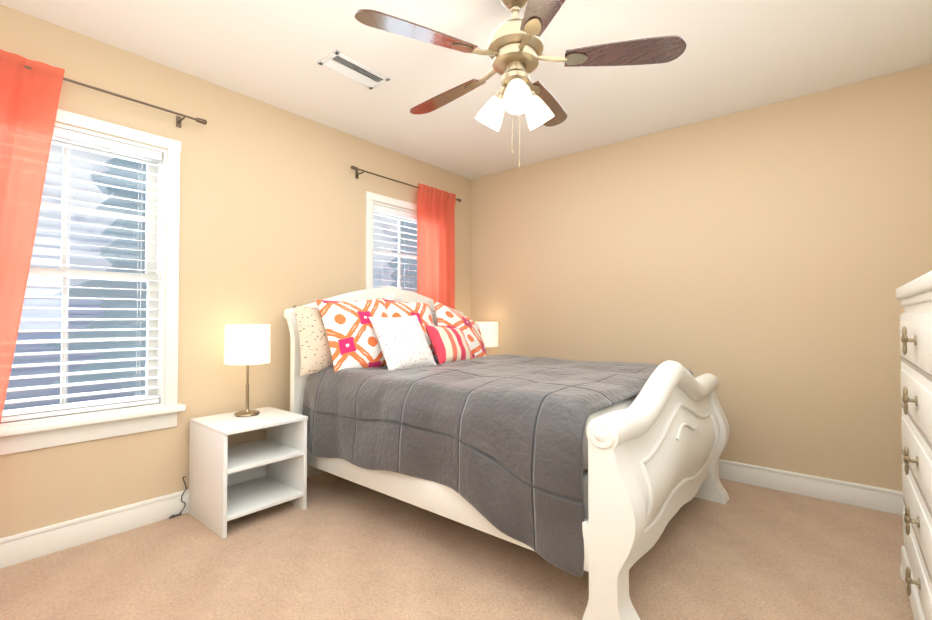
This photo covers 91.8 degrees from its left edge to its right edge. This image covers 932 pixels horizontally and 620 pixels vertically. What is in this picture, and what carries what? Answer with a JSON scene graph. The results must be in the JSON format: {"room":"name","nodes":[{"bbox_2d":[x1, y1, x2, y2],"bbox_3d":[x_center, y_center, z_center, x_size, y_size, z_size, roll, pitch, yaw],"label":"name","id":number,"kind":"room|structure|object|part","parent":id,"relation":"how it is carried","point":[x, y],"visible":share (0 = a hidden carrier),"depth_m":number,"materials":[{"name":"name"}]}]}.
{"room":"bedroom","nodes":[
{"label":"bedroom","id":0,"kind":"room"},
{"bbox_2d":[0,4,470,537],"bbox_3d":[-1.214,-0.092,3.038,0.150,2.440,4.060,-1,-1,40],"label":"wall","id":1,"kind":"structure","parent":0,"point":[272,214],"depth_m":2.65,"materials":[{"name":"beige paint"}]},
{"bbox_2d":[0,109,180,426],"bbox_3d":[-1.923,-0.209,2.172,0.169,1.445,0.920,-1,-1,40],"label":"window","id":2,"kind":"structure","parent":1,"relation":"in","point":[168,218],"depth_m":2.42,"materials":[{"name":"white"}]},
{"bbox_3d":[-1.955,-0.179,2.198,0.065,1.349,0.764,-1,-1,40],"label":"left window sash","id":3,"kind":"part","parent":2,"relation":"part of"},
{"bbox_2d":[1,127,161,422],"bbox_3d":[-1.896,-0.180,2.150,0.056,1.343,0.752,-1,-1,40],"label":"window blind","id":4,"kind":"object","parent":2,"relation":"attached to","point":[68,136],"visible":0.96,"depth_m":2.21,"materials":[{"name":"white plastic"}]},
{"bbox_2d":[0,404,185,454],"bbox_3d":[-1.855,0.568,2.103,0.085,0.119,0.962,-1,-1,40],"label":"window sill","id":5,"kind":"structure","parent":1,"relation":"attached to","point":[29,436],"depth_m":2.15,"materials":[{"name":"white wood"}]},
{"bbox_2d":[0,49,206,422],"bbox_3d":[-1.896,0.003,2.010,0.111,2.185,1.338,-1,-1,40],"label":"curtain","id":6,"kind":"object","parent":1,"relation":"hanging from","point":[30,91],"visible":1,"depth_m":1.95,"materials":[{"name":"orange fabric"}]},
{"bbox_3d":[-1.901,-1.044,2.032,0.098,0.060,1.338,-1,-1,40],"label":"rod","id":7,"kind":"part","parent":6,"relation":"part of","materials":[{"name":"grey metal"}]},
{"bbox_2d":[0,465,324,568],"bbox_3d":[-1.149,1.064,2.964,0.018,0.127,3.760,-1,-1,40],"label":"baseboard","id":8,"kind":"structure","parent":1,"relation":"attached to","point":[30,544],"depth_m":2.17,"materials":[{"name":"white wood"}]},
{"bbox_2d":[365,191,416,292],"bbox_3d":[-0.529,-0.181,3.848,0.169,1.445,0.920,-1,-1,40],"label":"window","id":9,"kind":"structure","parent":1,"relation":"in","point":[371,198],"depth_m":3.63,"materials":[{"name":"white"}]},
{"bbox_2d":[373,204,416,289],"bbox_3d":[-0.503,-0.152,3.826,0.056,1.343,0.752,-1,-1,40],"label":"window blind","id":10,"kind":"object","parent":9,"relation":"attached to","point":[391,211],"visible":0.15,"depth_m":3.71,"materials":[{"name":"white plastic"}]},
{"bbox_3d":[-0.561,-0.150,3.875,0.065,1.349,0.764,-1,-1,40],"label":"right window sash","id":11,"kind":"part","parent":9,"relation":"part of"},
{"bbox_2d":[351,166,460,308],"bbox_3d":[-0.461,0.033,3.736,0.110,2.185,1.228,-1,-1,40],"label":"curtain","id":12,"kind":"object","parent":1,"relation":"hanging from","point":[435,244],"visible":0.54,"depth_m":3.91,"materials":[{"name":"orange fabric"}]},
{"bbox_3d":[-0.466,-1.015,3.758,0.098,0.060,1.228,-1,-1,40],"label":"rod","id":13,"kind":"part","parent":12,"relation":"part of","materials":[{"name":"grey metal"}]},
{"bbox_2d":[0,472,913,619],"bbox_3d":[0.209,1.168,1.834,4.450,0.120,4.660,-1,-1,40],"label":"floor","id":14,"kind":"structure","parent":0,"point":[339,548],"depth_m":1.93,"materials":[{"name":"carpet"}]},
{"bbox_2d":[169,476,186,518],"bbox_3d":[-1.558,1.013,2.444,0.029,0.206,0.093,-1,-1,40],"label":"lamp cord","id":15,"kind":"object","parent":14,"relation":"on","point":[174,515],"visible":1,"depth_m":2.46,"materials":[{"name":"black plastic"}]},
{"bbox_2d":[189,407,307,538],"bbox_3d":[-1.207,0.859,2.515,0.448,0.520,0.450,-1,-1,40],"label":"nightstand","id":16,"kind":"object","parent":14,"relation":"on","point":[276,458],"visible":1,"depth_m":2.46,"materials":[{"name":"white laminate"}]},
{"bbox_2d":[224,324,269,416],"bbox_3d":[-1.256,0.342,2.597,0.240,0.515,0.240,-1,-1,40],"label":"lamp","id":17,"kind":"object","parent":16,"relation":"on","point":[247,345],"visible":1,"depth_m":2.51,"materials":[{"name":"fabric"},{"name":"brushed nickel"}]},
{"bbox_3d":[-1.256,0.195,2.599,0.240,0.220,0.240,-1,-1,40],"label":"lamp shade","id":18,"kind":"part","parent":17,"relation":"part of","materials":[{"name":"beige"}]},
{"bbox_2d":[284,286,729,619],"bbox_3d":[0.219,0.464,2.763,2.167,1.320,1.745,-1,-1,40],"label":"bed","id":19,"kind":"object","parent":14,"relation":"on","point":[602,473],"visible":1,"depth_m":2.02,"materials":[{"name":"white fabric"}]},
{"bbox_3d":[-0.560,0.475,3.421,0.127,1.320,1.684,-1,-1,40],"label":"headboard","id":20,"kind":"part","parent":19,"relation":"part of","materials":[{"name":"white wood"}]},
{"bbox_2d":[302,354,692,576],"bbox_3d":[0.224,0.642,2.770,1.823,0.639,1.728,-1,-1,40],"label":"comforter","id":21,"kind":"object","parent":19,"relation":"on","point":[495,445],"depth_m":1.99,"materials":[{"name":"grey fabric"}]},
{"bbox_3d":[0.207,0.619,2.780,1.850,0.430,1.500,-1,-1,40],"label":"mattress","id":22,"kind":"part","parent":19,"relation":"part of","materials":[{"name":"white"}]},
{"bbox_3d":[0.984,0.677,2.134,0.190,0.873,1.640,-1,-1,40],"label":"footboard","id":23,"kind":"part","parent":19,"relation":"part of","materials":[{"name":"white wood"}]},
{"bbox_2d":[896,271,931,619],"bbox_3d":[1.621,0.498,1.250,0.593,1.200,1.260,-1,-1,40],"label":"dresser","id":24,"kind":"object","parent":14,"relation":"on","point":[915,296],"visible":1,"depth_m":1.43,"materials":[{"name":"white wood"}]},
{"bbox_3d":[0.205,0.886,4.081,0.378,0.520,0.255,-1,-1,40],"label":"nightstand","id":25,"kind":"object","parent":14,"relation":"on","visible":0},
{"bbox_2d":[475,322,497,348],"bbox_3d":[0.174,0.368,4.113,0.240,0.515,0.240,-1,-1,40],"label":"lamp","id":26,"kind":"object","parent":25,"relation":"on","point":[489,331],"visible":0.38,"depth_m":4.01,"materials":[{"name":"white fabric"}]},
{"bbox_2d":[0,0,931,178],"bbox_3d":[0.209,-1.392,1.877,3.850,0.120,4.060,-1,-1,40],"label":"ceiling","id":27,"kind":"structure","parent":0,"point":[738,56],"depth_m":2.37,"materials":[{"name":"white paint"}]},
{"bbox_2d":[318,50,389,89],"bbox_3d":[-0.612,-1.315,2.493,0.170,0.011,0.360,-1,-1,40],"label":"ceiling vent","id":28,"kind":"object","parent":27,"relation":"in","point":[336,61],"visible":1,"depth_m":2.48,"materials":[{"name":"white metal"}]},
{"bbox_2d":[354,0,685,167],"bbox_3d":[0.183,-0.958,1.912,1.241,0.744,1.266,-1,-1,40],"label":"ceiling fan","id":29,"kind":"object","parent":27,"relation":"hanging from","point":[513,51],"visible":1,"depth_m":1.80,"materials":[{"name":"brown wood"}]},
{"bbox_2d":[471,63,931,490],"bbox_3d":[1.516,-0.087,3.311,3.700,2.440,0.150,-1,-1,40],"label":"wall","id":30,"kind":"structure","parent":0,"point":[762,264],"depth_m":2.93,"materials":[{"name":"beige paint"}]},
{"bbox_2d":[719,459,902,514],"bbox_3d":[1.401,1.069,3.278,3.480,0.127,0.019,-1,-1,40],"label":"baseboard","id":31,"kind":"structure","parent":30,"relation":"attached to","point":[871,497],"depth_m":2.70,"materials":[{"name":"white wood"}]},
{"label":"outside","id":32,"kind":"structure","parent":0,"visible":0},
{"bbox_2d":[3,143,397,409],"bbox_3d":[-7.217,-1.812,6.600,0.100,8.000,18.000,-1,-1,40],"label":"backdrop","id":33,"kind":"structure","parent":32,"point":[100,241],"depth_m":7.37,"materials":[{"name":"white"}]},
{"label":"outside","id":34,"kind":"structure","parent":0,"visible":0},
{"bbox_2d":[44,158,416,395],"bbox_3d":[-2.983,-0.880,8.907,2.334,6.215,7.883,-1,-1,36],"label":"tree","id":35,"kind":"object","parent":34,"point":[122,223],"depth_m":6.07,"materials":[{"name":"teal plant"}]}
]}

